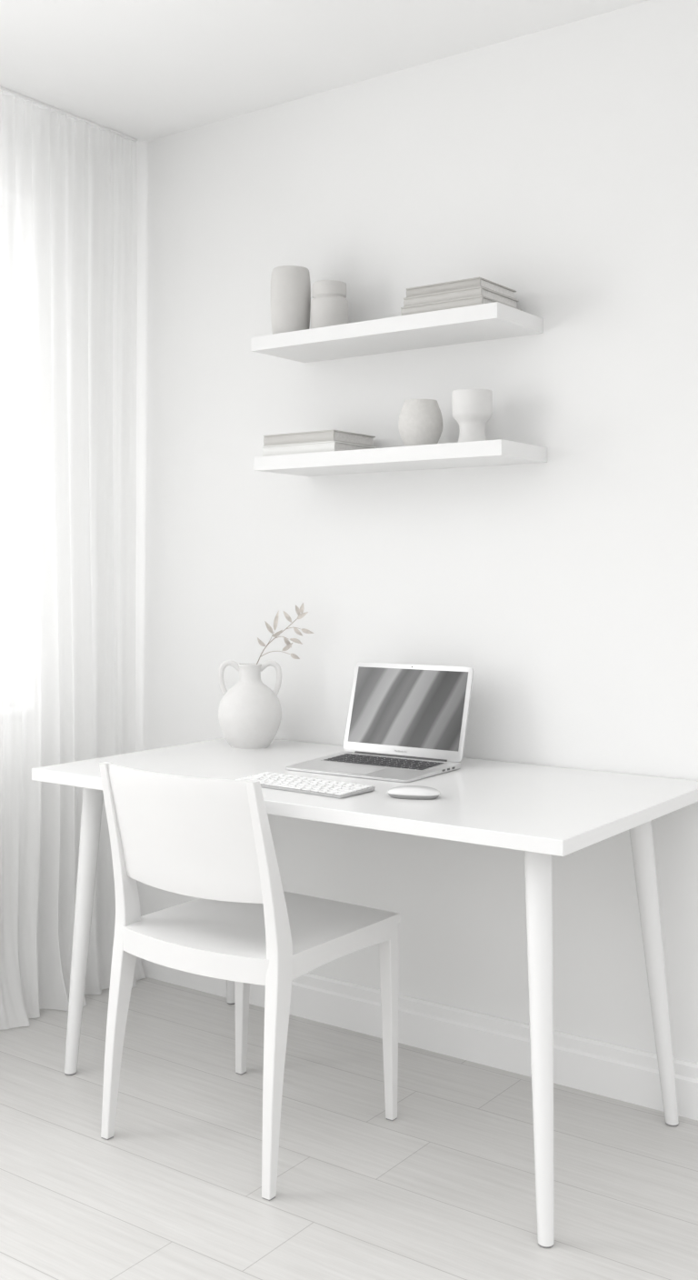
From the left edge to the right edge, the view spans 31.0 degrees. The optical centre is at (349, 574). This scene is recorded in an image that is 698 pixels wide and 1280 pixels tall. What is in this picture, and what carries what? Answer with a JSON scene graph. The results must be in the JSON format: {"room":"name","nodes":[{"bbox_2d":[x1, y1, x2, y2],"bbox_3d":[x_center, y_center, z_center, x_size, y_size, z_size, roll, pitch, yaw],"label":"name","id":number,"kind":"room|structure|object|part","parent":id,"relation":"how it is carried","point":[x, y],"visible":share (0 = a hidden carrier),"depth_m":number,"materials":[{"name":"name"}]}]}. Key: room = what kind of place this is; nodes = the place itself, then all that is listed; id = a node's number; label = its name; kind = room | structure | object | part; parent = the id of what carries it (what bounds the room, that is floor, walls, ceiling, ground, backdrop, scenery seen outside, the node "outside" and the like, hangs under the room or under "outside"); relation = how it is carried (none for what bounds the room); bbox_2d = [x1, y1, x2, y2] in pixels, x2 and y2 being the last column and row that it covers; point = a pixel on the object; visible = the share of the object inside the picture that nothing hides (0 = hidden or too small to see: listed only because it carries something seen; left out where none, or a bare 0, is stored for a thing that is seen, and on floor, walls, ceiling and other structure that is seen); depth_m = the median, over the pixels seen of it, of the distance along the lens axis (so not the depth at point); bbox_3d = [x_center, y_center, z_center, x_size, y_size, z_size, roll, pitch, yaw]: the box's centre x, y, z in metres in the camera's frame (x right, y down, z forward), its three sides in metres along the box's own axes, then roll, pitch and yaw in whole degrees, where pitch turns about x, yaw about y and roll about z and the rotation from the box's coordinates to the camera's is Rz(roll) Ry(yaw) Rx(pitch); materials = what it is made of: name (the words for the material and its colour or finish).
{"room":"home office","nodes":[
{"label":"home office","id":0,"kind":"room"},
{"bbox_2d":[0,0,649,144],"bbox_3d":[0.414,-1.350,2.031,4.500,0.100,1.880,0,0,36],"label":"ceiling","id":1,"kind":"structure","parent":0,"point":[141,70],"depth_m":3.08,"materials":[{"name":"paint"}]},
{"bbox_2d":[0,86,145,1029],"bbox_3d":[-1.116,-0.052,3.052,0.143,2.496,1.710,0,0,36],"label":"curtain","id":2,"kind":"object","parent":1,"relation":"hanging from","point":[68,186],"visible":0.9,"depth_m":3.52,"materials":[{"name":"fabric"}]},
{"bbox_3d":[-1.138,-1.296,3.067,0.014,0.007,1.710,0,0,36],"label":"rail","id":3,"kind":"part","parent":2,"relation":"part of","materials":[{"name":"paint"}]},
{"bbox_2d":[0,977,697,1279],"bbox_3d":[-0.214,1.250,1.158,4.500,0.100,4.030,0,0,36],"label":"floor","id":4,"kind":"structure","parent":0,"point":[444,1189],"depth_m":2.54,"materials":[{"name":"white wood"}]},
{"bbox_2d":[99,761,399,1200],"bbox_3d":[-0.217,0.798,2.715,0.465,0.803,0.510,0,0,36],"label":"chair","id":5,"kind":"object","parent":4,"relation":"on","point":[210,840],"visible":1,"depth_m":2.57,"materials":[{"name":"plastic"}]},
{"bbox_3d":[-0.496,0.797,2.692,0.041,0.800,0.107,0,0,36],"label":"leg","id":6,"kind":"part","parent":5,"relation":"part of","materials":[{"name":"plastic"}]},
{"bbox_3d":[-0.338,0.524,2.547,0.406,0.255,0.096,0,0,36],"label":"backrest","id":7,"kind":"part","parent":5,"relation":"part of","materials":[{"name":"plastic"}]},
{"bbox_3d":[-0.250,0.981,3.026,0.040,0.432,0.035,0,0,36],"label":"leg","id":8,"kind":"part","parent":5,"relation":"part of","materials":[{"name":"plastic"}]},
{"bbox_3d":[-0.204,0.783,2.734,0.449,0.038,0.461,0,0,36],"label":"seat rail","id":9,"kind":"part","parent":5,"relation":"part of","materials":[{"name":"plastic"}]},
{"bbox_3d":[-0.204,0.765,2.734,0.452,0.032,0.463,0,0,36],"label":"seat","id":10,"kind":"part","parent":5,"relation":"part of","materials":[{"name":"plastic"}]},
{"bbox_3d":[-0.152,0.797,2.444,0.041,0.800,0.107,0,0,36],"label":"leg","id":11,"kind":"part","parent":5,"relation":"part of","materials":[{"name":"plastic"}]},
{"bbox_3d":[0.088,0.981,2.783,0.040,0.432,0.035,0,0,36],"label":"leg","id":12,"kind":"part","parent":5,"relation":"part of","materials":[{"name":"plastic"}]},
{"bbox_2d":[31,738,697,1248],"bbox_3d":[0.024,0.828,2.858,1.380,0.745,0.743,0,0,36],"label":"desk","id":13,"kind":"object","parent":4,"relation":"on","point":[542,812],"visible":0.81,"depth_m":2.62,"materials":[{"name":"paint"}]},
{"bbox_3d":[-0.637,0.840,3.039,0.097,0.713,0.051,0,0,-5],"label":"leg","id":14,"kind":"part","parent":13,"relation":"part of","materials":[{"name":"paint"}]},
{"bbox_3d":[-0.315,0.840,3.483,0.051,0.713,0.112,0,0,-6],"label":"leg","id":15,"kind":"part","parent":13,"relation":"part of","materials":[{"name":"paint"}]},
{"bbox_2d":[218,660,281,749],"bbox_3d":[-0.262,0.341,3.330,0.169,0.228,0.169,0,0,36],"label":"vase","id":16,"kind":"object","parent":13,"relation":"on","point":[249,713],"visible":1,"depth_m":3.28,"materials":[{"name":"ceramic"}]},
{"bbox_3d":[-0.315,0.275,3.330,0.064,0.096,0.012,0,0,0],"label":"handle","id":17,"kind":"part","parent":16,"relation":"part of","materials":[{"name":"ceramic"}]},
{"bbox_3d":[-0.209,0.275,3.330,0.064,0.096,0.012,0,0,0],"label":"handle","id":18,"kind":"part","parent":16,"relation":"part of","materials":[{"name":"ceramic"}]},
{"bbox_2d":[256,602,314,664],"bbox_3d":[-0.187,0.255,3.332,0.191,0.363,0.037,0,0,0],"label":"branch","id":19,"kind":"object","parent":16,"relation":"in","point":[301,610],"visible":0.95,"depth_m":3.33,"materials":[{"name":"grey plant"}]},
{"bbox_3d":[-0.204,0.270,3.334,0.157,0.333,0.034,0,0,4],"label":"stem","id":20,"kind":"part","parent":19,"relation":"part of","materials":[{"name":"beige plant"}]},
{"bbox_2d":[235,771,375,798],"bbox_3d":[-0.100,0.449,2.694,0.310,0.012,0.116,0,0,39],"label":"keyboard","id":21,"kind":"object","parent":13,"relation":"on","point":[336,789],"visible":0.98,"depth_m":2.66,"materials":[{"name":"white plastic"}]},
{"bbox_2d":[285,661,473,782],"bbox_3d":[0.073,0.337,2.965,0.338,0.235,0.308,0,0,34],"label":"laptop","id":22,"kind":"object","parent":13,"relation":"on","point":[406,723],"visible":1,"depth_m":3.03,"materials":[{"name":"metal"}]},
{"bbox_3d":[0.141,0.331,3.066,0.338,0.228,0.006,0,-15,34],"label":"lid","id":23,"kind":"part","parent":22,"relation":"part of","materials":[{"name":"metal"}]},
{"bbox_2d":[387,785,440,799],"bbox_3d":[0.133,0.444,2.571,0.110,0.022,0.062,0,0,14],"label":"mouse","id":24,"kind":"object","parent":13,"relation":"on","point":[404,792],"visible":1,"depth_m":2.55,"materials":[{"name":"white plastic"}]},
{"bbox_3d":[0.350,0.840,2.280,0.051,0.713,0.079,0,0,-26],"label":"leg","id":25,"kind":"part","parent":13,"relation":"part of","materials":[{"name":"paint"}]},
{"bbox_3d":[0.662,0.840,2.752,0.115,0.713,0.051,0,0,-4],"label":"leg","id":26,"kind":"part","parent":13,"relation":"part of","materials":[{"name":"paint"}]},
{"bbox_2d":[135,0,697,1063],"bbox_3d":[0.928,-0.050,2.745,4.500,2.500,0.120,0,0,36],"label":"wall","id":27,"kind":"structure","parent":0,"point":[557,166],"depth_m":3.12,"materials":[{"name":"paint"}]},
{"bbox_2d":[251,301,542,362],"bbox_3d":[0.106,-0.594,3.125,0.721,0.036,0.224,0,0,36],"label":"wall shelf","id":28,"kind":"object","parent":27,"relation":"attached to","point":[495,320],"visible":1,"depth_m":3.05,"materials":[{"name":"paint"}]},
{"bbox_2d":[270,265,310,334],"bbox_3d":[-0.152,-0.704,3.291,0.105,0.186,0.105,0,0,36],"label":"vase","id":29,"kind":"object","parent":28,"relation":"on","point":[290,285],"visible":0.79,"depth_m":3.25,"materials":[{"name":"grey ceramic"}]},
{"bbox_2d":[310,280,348,329],"bbox_3d":[-0.050,-0.681,3.239,0.097,0.138,0.097,0,0,36],"label":"vase","id":30,"kind":"object","parent":28,"relation":"on","point":[329,305],"visible":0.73,"depth_m":3.20,"materials":[{"name":"grey ceramic"}]},
{"bbox_2d":[400,295,522,315],"bbox_3d":[0.269,-0.623,3.001,0.221,0.022,0.194,0,0,36],"label":"book","id":31,"kind":"object","parent":28,"relation":"on","point":[480,299],"visible":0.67,"depth_m":2.92,"materials":[{"name":"paper"}]},
{"bbox_2d":[403,286,519,308],"bbox_3d":[0.268,-0.646,3.002,0.211,0.022,0.184,0,0,36],"label":"book","id":32,"kind":"object","parent":31,"relation":"on","point":[476,291],"visible":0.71,"depth_m":2.93,"materials":[{"name":"paper"}]},
{"bbox_2d":[406,277,516,299],"bbox_3d":[0.268,-0.668,3.001,0.202,0.022,0.176,0,0,36],"label":"book","id":33,"kind":"object","parent":32,"relation":"on","point":[475,282],"visible":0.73,"depth_m":2.93,"materials":[{"name":"grey paper"}]},
{"bbox_2d":[254,439,547,476],"bbox_3d":[0.114,-0.285,3.119,0.722,0.036,0.224,0,0,36],"label":"wall shelf","id":34,"kind":"object","parent":27,"relation":"attached to","point":[500,452],"visible":1,"depth_m":3.02,"materials":[{"name":"paint"}]},
{"bbox_2d":[262,440,377,456],"bbox_3d":[-0.075,-0.317,3.246,0.230,0.027,0.188,0,0,36],"label":"book","id":35,"kind":"object","parent":34,"relation":"on","point":[328,445],"visible":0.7,"depth_m":3.17,"materials":[{"name":"white paper"}]},
{"bbox_2d":[263,430,375,446],"bbox_3d":[-0.076,-0.344,3.247,0.224,0.028,0.184,0,0,36],"label":"book","id":36,"kind":"object","parent":35,"relation":"on","point":[325,435],"visible":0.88,"depth_m":3.18,"materials":[{"name":"paper"}]},
{"bbox_2d":[398,399,443,446],"bbox_3d":[0.175,-0.364,3.077,0.109,0.122,0.109,0,0,36],"label":"vase","id":37,"kind":"object","parent":34,"relation":"on","point":[420,422],"visible":0.8,"depth_m":3.04,"materials":[{"name":"ceramic"}]},
{"bbox_2d":[451,388,492,442],"bbox_3d":[0.293,-0.369,2.992,0.095,0.133,0.095,0,0,36],"label":"vase","id":38,"kind":"object","parent":34,"relation":"on","point":[472,408],"visible":0.83,"depth_m":2.96,"materials":[{"name":"white ceramic"}]},
{"bbox_2d":[140,958,697,1120],"bbox_3d":[0.969,1.141,2.630,4.300,0.118,0.018,0,0,36],"label":"baseboard","id":39,"kind":"structure","parent":27,"relation":"attached to","point":[628,1075],"depth_m":3.09,"materials":[{"name":"paint"}]}
]}

